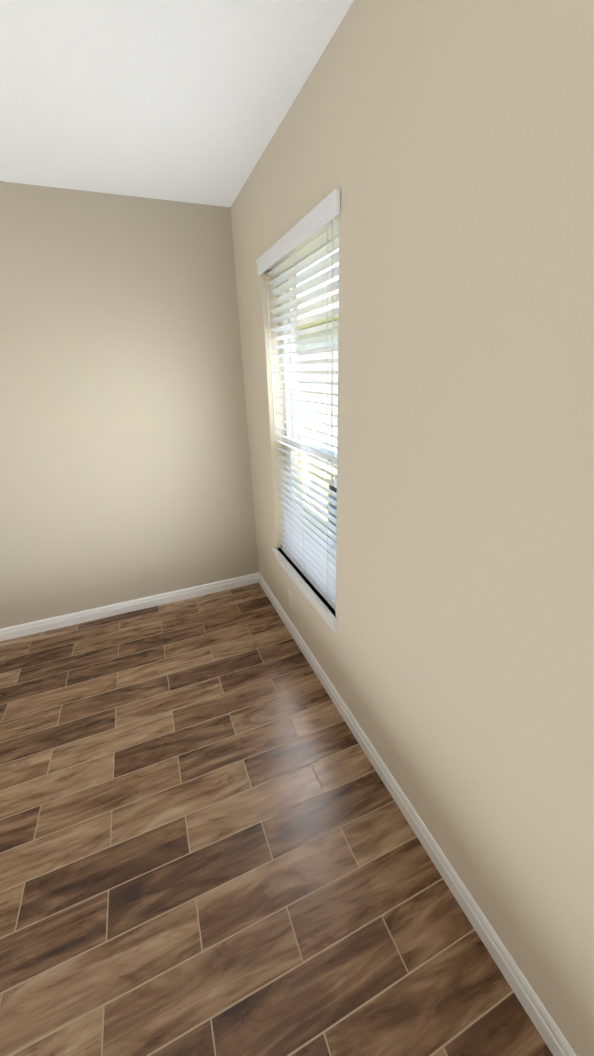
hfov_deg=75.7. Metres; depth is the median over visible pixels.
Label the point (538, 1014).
baseboard
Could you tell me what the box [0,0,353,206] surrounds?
ceiling
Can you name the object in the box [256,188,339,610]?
window blind
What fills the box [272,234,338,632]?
window
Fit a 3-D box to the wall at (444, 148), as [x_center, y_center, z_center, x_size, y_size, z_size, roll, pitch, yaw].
[0.553,-0.056,1.177,0.220,2.855,4.515,-10,24,-20]
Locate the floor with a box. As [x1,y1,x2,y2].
[0,583,552,1055]
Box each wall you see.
[0,181,258,628]
[230,0,593,1055]
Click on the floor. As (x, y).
(210, 843)
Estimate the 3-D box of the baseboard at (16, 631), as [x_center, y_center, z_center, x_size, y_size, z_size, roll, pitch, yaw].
[-2.048,0.777,2.985,3.570,0.100,0.015,-10,24,-20]
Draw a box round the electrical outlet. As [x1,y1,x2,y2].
[288,590,292,611]
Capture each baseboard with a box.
[0,573,255,640]
[256,572,576,1055]
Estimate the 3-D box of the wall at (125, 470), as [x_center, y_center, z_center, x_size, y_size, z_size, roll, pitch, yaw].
[-2.127,-0.538,2.564,4.085,2.855,0.220,-10,24,-20]
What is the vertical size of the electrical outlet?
0.140 m

